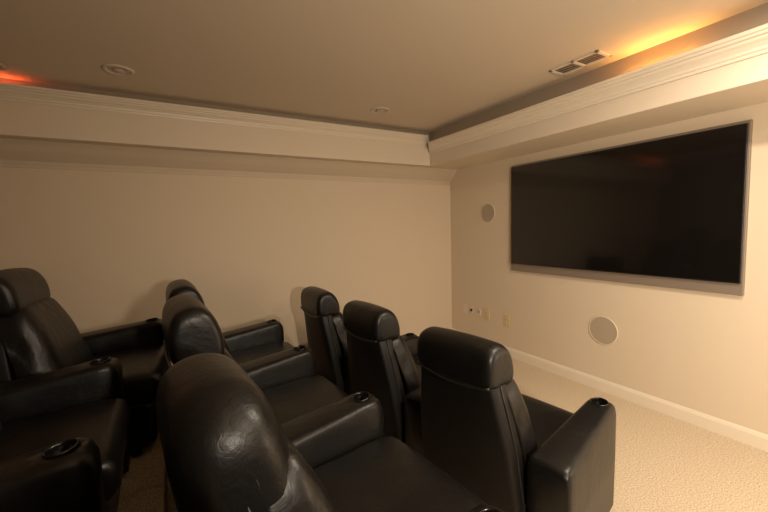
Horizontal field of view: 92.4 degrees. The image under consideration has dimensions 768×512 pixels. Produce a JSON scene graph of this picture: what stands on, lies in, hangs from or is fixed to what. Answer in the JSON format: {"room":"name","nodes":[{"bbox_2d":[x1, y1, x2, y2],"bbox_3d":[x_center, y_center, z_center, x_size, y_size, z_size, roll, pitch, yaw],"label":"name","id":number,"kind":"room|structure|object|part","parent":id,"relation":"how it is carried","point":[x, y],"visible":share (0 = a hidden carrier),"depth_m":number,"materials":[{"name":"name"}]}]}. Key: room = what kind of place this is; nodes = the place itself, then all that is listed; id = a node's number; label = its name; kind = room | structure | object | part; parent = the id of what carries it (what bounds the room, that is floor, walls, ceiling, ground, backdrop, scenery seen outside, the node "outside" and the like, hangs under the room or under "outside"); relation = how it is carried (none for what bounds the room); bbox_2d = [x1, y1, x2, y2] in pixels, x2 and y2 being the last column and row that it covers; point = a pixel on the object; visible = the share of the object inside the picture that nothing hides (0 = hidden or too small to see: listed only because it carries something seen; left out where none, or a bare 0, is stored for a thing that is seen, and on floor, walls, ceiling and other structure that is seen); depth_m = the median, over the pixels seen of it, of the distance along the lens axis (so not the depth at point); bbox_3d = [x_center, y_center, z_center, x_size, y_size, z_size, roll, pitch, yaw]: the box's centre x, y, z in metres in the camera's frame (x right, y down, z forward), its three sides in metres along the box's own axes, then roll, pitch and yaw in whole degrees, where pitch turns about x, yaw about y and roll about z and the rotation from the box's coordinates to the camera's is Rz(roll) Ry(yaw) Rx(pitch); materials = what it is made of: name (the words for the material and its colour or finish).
{"room":"home theater","nodes":[
{"label":"home theater","id":0,"kind":"room"},
{"bbox_2d":[117,430,167,511],"bbox_3d":[-1.569,1.356,0.186,2.500,0.165,6.347,-4,5,-30],"label":"floor","id":1,"kind":"structure","parent":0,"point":[144,488],"depth_m":1.84,"materials":[{"name":"beige carpet"}]},
{"bbox_2d":[0,437,105,511],"bbox_3d":[-0.975,0.689,0.594,0.814,1.067,1.041,-4,5,-32],"label":"recliner","id":2,"kind":"object","parent":1,"relation":"on","point":[66,475],"visible":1,"depth_m":1.03,"materials":[{"name":"black leather"}]},
{"bbox_2d":[0,357,130,511],"bbox_3d":[-1.490,0.637,1.418,0.814,1.067,0.842,-4,5,-31],"label":"recliner","id":3,"kind":"object","parent":1,"relation":"on","point":[87,399],"visible":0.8,"depth_m":1.61,"materials":[{"name":"black leather"}]},
{"bbox_3d":[-1.336,0.787,1.403,0.585,0.185,0.638,-4,5,-31],"label":"seat","id":4,"kind":"part","parent":3,"relation":"part of","materials":[{"name":"black leather"}]},
{"bbox_2d":[0,268,170,456],"bbox_3d":[-1.794,0.579,2.256,0.814,1.067,0.842,-4,5,-26],"label":"recliner","id":5,"kind":"object","parent":1,"relation":"on","point":[37,335],"visible":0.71,"depth_m":2.03,"materials":[{"name":"black leather"}]},
{"bbox_2d":[0,297,92,378],"bbox_3d":[-1.893,0.520,2.091,0.286,0.543,0.610,-4,5,-26],"label":"cushion","id":6,"kind":"object","parent":5,"relation":"on","point":[37,335],"depth_m":1.89,"materials":[{"name":"black leather"}]},
{"bbox_3d":[-1.911,0.757,2.567,0.700,0.571,0.202,-4,5,-26],"label":"armrest","id":7,"kind":"part","parent":5,"relation":"part of","materials":[{"name":"black leather"}]},
{"bbox_3d":[-1.643,0.730,2.227,0.585,0.185,0.638,-4,5,-26],"label":"seat","id":8,"kind":"part","parent":5,"relation":"part of","materials":[{"name":"black leather"}]},
{"bbox_2d":[167,478,176,511],"bbox_3d":[-1.101,1.501,0.467,3.570,0.195,6.347,-4,5,-30],"label":"floor","id":9,"kind":"structure","parent":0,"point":[171,507],"depth_m":1.93,"materials":[{"name":"beige carpet"}]},
{"bbox_2d":[166,279,293,364],"bbox_3d":[-1.086,0.678,2.756,0.894,1.082,0.842,-4,5,-32],"label":"recliner","id":10,"kind":"object","parent":9,"relation":"on","point":[252,342],"visible":0.3,"depth_m":2.96,"materials":[{"name":"black leather"}]},
{"bbox_2d":[223,336,233,358],"bbox_3d":[-1.201,0.629,2.561,0.286,0.543,0.610,-4,5,-32],"label":"cushion","id":11,"kind":"object","parent":10,"relation":"on","point":[226,341],"depth_m":2.42,"materials":[{"name":"black leather"}]},
{"bbox_3d":[-1.199,0.862,3.075,0.700,0.571,0.202,-4,5,-32],"label":"armrest","id":12,"kind":"part","parent":10,"relation":"part of","materials":[{"name":"black leather"}]},
{"bbox_3d":[-0.898,0.832,2.764,0.585,0.185,0.638,-4,5,-32],"label":"seat","id":13,"kind":"part","parent":10,"relation":"part of","materials":[{"name":"black leather"}]},
{"bbox_2d":[162,294,348,423],"bbox_3d":[-0.659,0.715,2.011,0.894,1.103,0.842,-5,5,-34],"label":"recliner","id":14,"kind":"object","parent":9,"relation":"on","point":[288,378],"visible":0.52,"depth_m":1.98,"materials":[{"name":"black leather"}]},
{"bbox_2d":[224,348,235,361],"bbox_3d":[-0.767,0.677,1.814,0.286,0.543,0.610,-5,5,-34],"label":"cushion","id":15,"kind":"object","parent":14,"relation":"on","point":[226,352],"depth_m":1.63,"materials":[{"name":"black leather"}]},
{"bbox_3d":[-0.782,0.910,2.326,0.700,0.571,0.202,-5,5,-34],"label":"armrest","id":16,"kind":"part","parent":14,"relation":"part of","materials":[{"name":"black leather"}]},
{"bbox_3d":[-0.470,0.879,2.027,0.585,0.185,0.638,-5,5,-34],"label":"seat","id":17,"kind":"part","parent":14,"relation":"part of","materials":[{"name":"black leather"}]},
{"bbox_2d":[156,353,486,511],"bbox_3d":[-0.211,0.781,1.275,0.934,1.064,0.842,-5,6,-35],"label":"recliner","id":18,"kind":"object","parent":9,"relation":"on","point":[226,448],"visible":1,"depth_m":0.88,"materials":[{"name":"black leather"}]},
{"bbox_2d":[267,433,336,511],"bbox_3d":[-0.298,0.722,1.085,0.286,0.543,0.610,-5,6,-35],"label":"cushion","id":19,"kind":"object","parent":18,"relation":"on","point":[292,484],"depth_m":0.85,"materials":[{"name":"black leather"}]},
{"bbox_3d":[-0.326,0.956,1.597,0.700,0.571,0.202,-5,6,-35],"label":"armrest","id":20,"kind":"part","parent":18,"relation":"part of","materials":[{"name":"black leather"}]},
{"bbox_3d":[-0.006,0.923,1.306,0.585,0.185,0.638,-5,6,-35],"label":"seat","id":21,"kind":"part","parent":18,"relation":"part of","materials":[{"name":"black leather"}]},
{"bbox_2d":[469,505,503,511],"bbox_3d":[0.248,0.813,0.450,0.934,1.104,1.041,-5,6,-36],"label":"cup holder","id":22,"kind":"object","parent":9,"relation":"on","point":[480,508],"visible":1,"depth_m":1.02,"materials":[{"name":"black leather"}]},
{"bbox_2d":[0,167,451,368],"bbox_3d":[-1.693,-0.076,3.769,6.038,2.848,0.120,-4,5,-30],"label":"wall","id":23,"kind":"structure","parent":0,"point":[107,246],"depth_m":3.76,"materials":[{"name":"beige paint"}]},
{"bbox_2d":[0,138,456,184],"bbox_3d":[-1.648,-0.889,3.587,6.038,0.195,0.150,-4,5,-30],"label":"soffit","id":24,"kind":"structure","parent":23,"relation":"attached to","point":[14,153],"depth_m":3.51,"materials":[{"name":"beige paint"}]},
{"bbox_2d":[0,100,462,169],"bbox_3d":[-1.622,-1.183,3.504,6.038,0.403,0.287,-4,5,-30],"label":"soffit","id":25,"kind":"structure","parent":23,"relation":"attached to","point":[18,120],"depth_m":3.28,"materials":[{"name":"beige paint"}]},
{"bbox_2d":[0,0,767,132],"bbox_3d":[-0.109,-1.268,0.868,6.038,0.100,6.347,-4,5,-30],"label":"ceiling","id":26,"kind":"structure","parent":0,"point":[434,64],"depth_m":2.33,"materials":[{"name":"beige paint"}]},
{"bbox_2d":[0,63,7,70],"bbox_3d":[-2.634,-1.263,2.443,0.196,0.020,0.196,-4,5,-30],"label":"recessed light","id":27,"kind":"object","parent":26,"relation":"in","point":[2,67],"visible":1,"depth_m":2.49,"materials":[{"name":"beige paint"}]},
{"bbox_2d":[101,64,134,75],"bbox_3d":[-1.864,-1.296,2.588,0.196,0.020,0.196,-4,5,-30],"label":"recessed light","id":28,"kind":"object","parent":26,"relation":"in","point":[115,69],"visible":1,"depth_m":2.57,"materials":[{"name":"beige paint"}]},
{"bbox_2d":[370,107,389,113],"bbox_3d":[-0.039,-1.430,3.639,0.196,0.020,0.196,-4,5,-30],"label":"recessed light","id":29,"kind":"object","parent":26,"relation":"in","point":[378,110],"visible":1,"depth_m":3.62,"materials":[{"name":"beige paint"}]},
{"bbox_2d":[549,50,611,75],"bbox_3d":[1.417,-1.398,2.680,0.170,0.012,0.370,-4,5,-30],"label":"ceiling vent","id":30,"kind":"object","parent":26,"relation":"in","point":[593,57],"visible":1,"depth_m":2.66,"materials":[{"name":"beige plastic"}]},
{"bbox_2d":[429,3,767,141],"bbox_3d":[2.086,-1.270,1.974,0.004,0.193,6.056,-4,5,-30],"label":"trim","id":31,"kind":"structure","parent":26,"relation":"attached to","point":[757,16],"depth_m":2.58,"materials":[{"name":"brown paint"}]},
{"bbox_2d":[450,102,767,434],"bbox_3d":[2.561,-0.098,2.563,0.120,2.848,6.467,-4,5,-30],"label":"wall","id":32,"kind":"structure","parent":0,"point":[704,352],"depth_m":3.21,"materials":[{"name":"beige paint"}]},
{"bbox_2d":[463,304,466,312],"bbox_3d":[1.116,0.722,5.049,0.006,0.115,0.075,-4,5,-30],"label":"wall plate","id":33,"kind":"object","parent":32,"relation":"attached to","point":[464,305],"visible":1,"depth_m":5.06,"materials":[{"name":"beige plastic"}]},
{"bbox_2d":[484,308,488,319],"bbox_3d":[1.310,0.743,4.711,0.010,0.150,0.095,-4,5,-30],"label":"wall plate","id":34,"kind":"object","parent":32,"relation":"attached to","point":[486,311],"visible":1,"depth_m":4.71,"materials":[{"name":"beige plastic"}]},
{"bbox_2d":[481,203,494,221],"bbox_3d":[1.290,-0.536,4.584,0.009,0.236,0.236,-4,5,-30],"label":"wall speaker","id":35,"kind":"object","parent":32,"relation":"attached to","point":[487,211],"visible":1,"depth_m":4.58,"materials":[{"name":"beige paint"}]},
{"bbox_2d":[503,314,509,327],"bbox_3d":[1.471,0.781,4.436,0.010,0.150,0.100,-4,5,-30],"label":"wall plate","id":36,"kind":"object","parent":32,"relation":"attached to","point":[506,318],"visible":1,"depth_m":4.43,"materials":[{"name":"beige plastic"}]},
{"bbox_2d":[430,53,767,167],"bbox_3d":[2.335,-1.184,2.127,0.568,0.403,6.060,-4,5,-30],"label":"soffit","id":37,"kind":"structure","parent":32,"relation":"attached to","point":[743,83],"depth_m":2.71,"materials":[{"name":"beige paint"}]},
{"bbox_2d":[589,316,617,344],"bbox_3d":[2.041,0.694,3.436,0.009,0.266,0.266,-4,5,-30],"label":"wall speaker","id":38,"kind":"object","parent":32,"relation":"attached to","point":[603,330],"visible":1,"depth_m":3.43,"materials":[{"name":"beige paint"}]},
{"bbox_2d":[452,328,767,451],"bbox_3d":[2.570,1.272,2.585,0.016,0.113,6.347,-4,5,-30],"label":"baseboard","id":39,"kind":"structure","parent":32,"relation":"attached to","point":[756,439],"depth_m":3.08,"materials":[{"name":"beige paint"}]},
{"bbox_2d":[511,119,752,295],"bbox_3d":[1.973,-0.374,3.376,0.050,1.196,2.005,-4,5,-30],"label":"television","id":40,"kind":"object","parent":32,"relation":"attached to","point":[670,211],"visible":1,"depth_m":3.03,"materials":[{"name":"black glossy screen glass"},{"name":"black plastic"}]},
{"bbox_2d":[512,358,767,511],"bbox_3d":[-0.030,1.570,1.094,6.038,0.100,6.347,-4,5,-30],"label":"floor","id":41,"kind":"structure","parent":0,"point":[664,463],"depth_m":2.45,"materials":[{"name":"beige carpet"}]},
{"bbox_2d":[300,286,347,391],"bbox_3d":[-0.334,0.792,3.616,0.894,1.067,0.842,-4,5,-31],"label":"recliner","id":42,"kind":"object","parent":41,"relation":"on","point":[326,337],"visible":0.44,"depth_m":3.15,"materials":[{"name":"black leather"}]},
{"bbox_2d":[333,312,347,362],"bbox_3d":[-0.452,0.736,3.423,0.286,0.543,0.610,-4,5,-31],"label":"cushion","id":43,"kind":"object","parent":42,"relation":"on","point":[340,350],"depth_m":3.15,"materials":[{"name":"black leather"}]},
{"bbox_2d":[342,300,420,442],"bbox_3d":[0.134,0.835,2.908,0.894,1.067,0.842,-5,5,-34],"label":"recliner","id":44,"kind":"object","parent":41,"relation":"on","point":[380,361],"visible":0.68,"depth_m":2.46,"materials":[{"name":"black leather"}]},
{"bbox_3d":[0.010,1.013,3.222,0.700,0.571,0.202,-5,5,-34],"label":"armrest","id":45,"kind":"part","parent":44,"relation":"part of","materials":[{"name":"black leather"}]},
{"bbox_2d":[392,335,420,395],"bbox_3d":[0.026,0.779,2.709,0.286,0.543,0.610,-5,5,-34],"label":"cushion","id":46,"kind":"object","parent":44,"relation":"on","point":[405,377],"depth_m":2.45,"materials":[{"name":"black leather"}]},
{"bbox_3d":[0.322,0.982,2.923,0.585,0.185,0.638,-5,5,-34],"label":"seat","id":47,"kind":"part","parent":44,"relation":"part of","materials":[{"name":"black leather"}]},
{"bbox_2d":[404,326,615,511],"bbox_3d":[0.671,0.889,2.115,0.894,1.057,1.041,-5,6,-38],"label":"recliner","id":48,"kind":"object","parent":41,"relation":"on","point":[468,416],"visible":0.99,"depth_m":1.77,"materials":[{"name":"black leather"}]},
{"bbox_3d":[0.462,1.058,2.495,0.700,0.571,0.202,-5,6,-38],"label":"armrest","id":49,"kind":"part","parent":48,"relation":"part of","materials":[{"name":"black leather"}]},
{"bbox_2d":[506,379,537,474],"bbox_3d":[0.516,0.823,1.985,0.286,0.543,0.610,-5,6,-38],"label":"cushion","id":50,"kind":"object","parent":48,"relation":"on","point":[521,436],"depth_m":1.73,"materials":[{"name":"black leather"}]},
{"bbox_3d":[0.797,1.024,2.221,0.585,0.185,0.638,-5,6,-38],"label":"seat","id":51,"kind":"part","parent":48,"relation":"part of","materials":[{"name":"black leather"}]},
{"bbox_3d":[0.987,1.095,1.839,0.700,0.571,0.200,-5,6,-38],"label":"armrest","id":52,"kind":"part","parent":48,"relation":"part of","materials":[{"name":"black leather"}]},
{"bbox_3d":[-2.733,0.297,-0.557,0.120,2.848,6.587,-4,5,-30],"label":"wall","id":53,"kind":"structure","parent":0,"visible":0},
{"bbox_2d":[0,78,428,144],"bbox_3d":[-1.776,-1.250,3.195,5.470,0.100,0.085,-4,5,-30],"label":"trim","id":54,"kind":"structure","parent":53,"relation":"attached to","point":[8,92],"depth_m":3.22,"materials":[{"name":"beige paint"}]},
{"bbox_3d":[1.551,0.278,-1.815,6.038,2.848,0.120,-4,5,-30],"label":"wall","id":55,"kind":"structure","parent":0,"visible":0},
{"bbox_2d":[428,23,767,153],"bbox_3d":[2.044,-1.159,1.959,0.106,0.117,6.060,-4,5,-30],"label":"trim","id":56,"kind":"structure","parent":55,"relation":"attached to","point":[753,42],"depth_m":2.54,"materials":[{"name":"beige paint"}]}
]}

